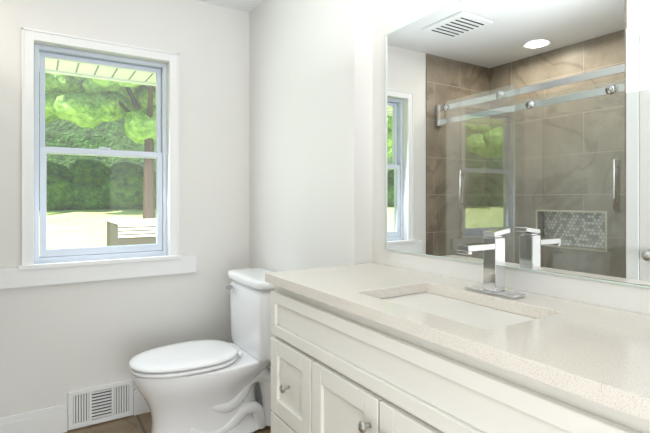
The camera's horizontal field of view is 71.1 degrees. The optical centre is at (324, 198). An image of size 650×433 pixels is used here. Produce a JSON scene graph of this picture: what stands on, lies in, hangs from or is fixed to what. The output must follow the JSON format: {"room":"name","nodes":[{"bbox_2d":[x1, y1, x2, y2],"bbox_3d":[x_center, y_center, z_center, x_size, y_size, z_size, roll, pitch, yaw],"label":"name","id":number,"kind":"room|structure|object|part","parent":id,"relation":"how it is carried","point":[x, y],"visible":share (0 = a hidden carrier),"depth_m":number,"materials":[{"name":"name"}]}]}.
{"room":"bathroom","nodes":[
{"label":"bathroom","id":0,"kind":"room"},
{"bbox_2d":[0,0,248,429],"bbox_3d":[-1.438,0.010,2.344,2.672,2.360,0.150,0,0,-32],"label":"wall","id":1,"kind":"structure","parent":0,"point":[58,342],"depth_m":2.53,"materials":[{"name":"white paint"}]},
{"bbox_2d":[0,404,67,432],"bbox_3d":[-1.464,1.120,2.230,0.350,0.140,0.013,0,0,-32],"label":"baseboard","id":2,"kind":"structure","parent":1,"relation":"attached to","point":[54,419],"depth_m":2.25,"materials":[{"name":"white paint"}]},
{"bbox_2d":[39,53,155,85],"bbox_3d":[-1.227,-0.909,2.880,9.000,0.232,0.528,0,0,-32],"label":"soffit","id":3,"kind":"structure","parent":1,"relation":"attached to","point":[146,80],"depth_m":2.90,"materials":[{"name":"white wood"}]},
{"bbox_2d":[0,27,195,288],"bbox_3d":[-1.192,-0.200,2.464,0.950,1.265,0.159,0,0,-32],"label":"window","id":4,"kind":"structure","parent":1,"relation":"in","point":[29,36],"depth_m":2.41,"materials":[{"name":"white paint"}]},
{"bbox_3d":[-1.158,0.379,2.411,0.950,0.108,0.033,0,0,-32],"label":"window sill apron","id":5,"kind":"part","parent":4,"relation":"part of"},
{"bbox_3d":[-1.213,-0.223,2.497,0.649,1.115,0.080,0,0,-32],"label":"window frame vinyl","id":6,"kind":"part","parent":4,"relation":"part of","materials":[{"name":"white plastic"}]},
{"bbox_3d":[-1.222,-0.495,2.512,0.602,0.523,0.032,0,0,-32],"label":"window sash upper","id":7,"kind":"part","parent":4,"relation":"part of","materials":[{"name":"white plastic"}]},
{"bbox_3d":[-1.222,-0.497,2.512,0.560,0.478,0.004,0,0,-32],"label":"sash glass","id":8,"kind":"part","parent":4,"relation":"part of","materials":[{"name":"clear glass"}]},
{"bbox_3d":[-1.202,0.017,2.481,0.602,0.565,0.032,0,0,-32],"label":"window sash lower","id":9,"kind":"part","parent":4,"relation":"part of","materials":[{"name":"white plastic"}]},
{"bbox_3d":[-1.202,0.015,2.481,0.548,0.508,0.004,0,0,-32],"label":"sash glass","id":10,"kind":"part","parent":4,"relation":"part of","materials":[{"name":"clear glass"}]},
{"bbox_2d":[68,379,132,429],"bbox_3d":[-1.181,1.086,2.404,0.310,0.192,0.021,0,0,-32],"label":"air vent","id":11,"kind":"object","parent":1,"relation":"in","point":[97,404],"visible":1,"depth_m":2.40,"materials":[{"name":"white metal"}]},
{"bbox_2d":[133,389,149,415],"bbox_3d":[-0.768,1.120,2.669,0.668,0.140,0.013,0,0,-32],"label":"baseboard","id":12,"kind":"structure","parent":1,"relation":"attached to","point":[140,405],"depth_m":2.50,"materials":[{"name":"white paint"}]},
{"bbox_2d":[64,412,270,432],"bbox_3d":[-0.337,1.240,0.600,2.672,0.100,4.274,0,0,-32],"label":"floor","id":13,"kind":"structure","parent":0,"point":[140,423],"depth_m":2.36,"materials":[{"name":"tile"}]},
{"bbox_2d":[129,267,274,432],"bbox_3d":[-0.573,0.794,2.282,0.762,0.791,0.479,0,0,-32],"label":"toilet","id":14,"kind":"object","parent":13,"relation":"on","point":[207,386],"visible":0.94,"depth_m":2.20,"materials":[{"name":"white ceramic"}]},
{"bbox_3d":[-0.672,0.772,2.219,0.530,0.052,0.380,0,0,-32],"label":"seat lid","id":15,"kind":"part","parent":14,"relation":"part of","materials":[{"name":"white ceramic"}]},
{"bbox_3d":[-0.515,0.490,2.480,0.023,0.028,0.084,0,0,-32],"label":"lever","id":16,"kind":"part","parent":14,"relation":"part of","materials":[{"name":"silver metal"}]},
{"bbox_3d":[-0.347,0.422,2.424,0.229,0.048,0.480,0,0,-32],"label":"tank lid","id":17,"kind":"part","parent":14,"relation":"part of","materials":[{"name":"white ceramic"}]},
{"bbox_3d":[-0.346,0.628,2.425,0.207,0.364,0.448,0,0,-32],"label":"tank","id":18,"kind":"part","parent":14,"relation":"part of","materials":[{"name":"white ceramic"}]},
{"bbox_2d":[265,280,649,432],"bbox_3d":[0.392,0.749,1.175,0.520,0.881,1.522,0,0,-32],"label":"bathroom vanity","id":19,"kind":"object","parent":13,"relation":"on","point":[369,348],"depth_m":1.11,"materials":[{"name":"white paint"}]},
{"bbox_2d":[265,263,649,411],"bbox_3d":[0.398,0.292,1.178,0.507,0.033,1.528,0,0,-32],"label":"countertop","id":20,"kind":"structure","parent":19,"relation":"on","point":[605,351],"depth_m":0.98,"materials":[{"name":"beige stone"}]},
{"bbox_2d":[385,288,540,327],"bbox_3d":[0.336,0.377,1.224,0.321,0.161,0.496,0,0,-32],"label":"sink","id":21,"kind":"object","parent":20,"relation":"in","point":[463,307],"depth_m":1.29,"materials":[{"name":"white ceramic"}]},
{"bbox_2d":[457,228,528,299],"bbox_3d":[0.459,0.182,1.307,0.184,0.188,0.169,0,0,-32],"label":"faucet","id":22,"kind":"object","parent":20,"relation":"on","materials":[{"name":"silver metal"}]},
{"bbox_2d":[197,0,262,12],"bbox_3d":[-0.337,-1.220,0.600,2.672,0.100,4.274,0,0,-32],"label":"ceiling","id":23,"kind":"structure","parent":0,"point":[249,6],"depth_m":2.73,"materials":[{"name":"white paint"}]},
{"bbox_2d":[249,0,649,369],"bbox_3d":[0.729,0.010,1.184,0.246,2.360,4.124,0,0,-32],"label":"wall","id":24,"kind":"structure","parent":0,"point":[316,133],"depth_m":2.08,"materials":[{"name":"white paint"}]},
{"bbox_2d":[385,0,649,287],"bbox_3d":[0.626,-0.233,1.288,0.006,0.888,1.409,0,0,-32],"label":"mirror","id":25,"kind":"object","parent":24,"relation":"attached to","point":[527,122],"visible":1,"depth_m":1.34,"materials":[{"name":"silver mirror"}]},
{"label":"outside","id":26,"kind":"structure","parent":0,"visible":0},
{"bbox_2d":[39,207,155,255],"bbox_3d":[-17.888,0.384,37.694,170.000,2.315,77.156,0,0,-32],"label":"lawn","id":27,"kind":"structure","parent":26,"point":[87,220],"depth_m":17.29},
{"bbox_2d":[39,72,155,245],"bbox_3d":[-10.343,-13.810,25.744,190.000,34.000,33.420,0,0,-32],"label":"garden","id":28,"kind":"object","parent":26,"point":[102,179],"depth_m":25.92,"materials":[{"name":"green plant"}]}
]}

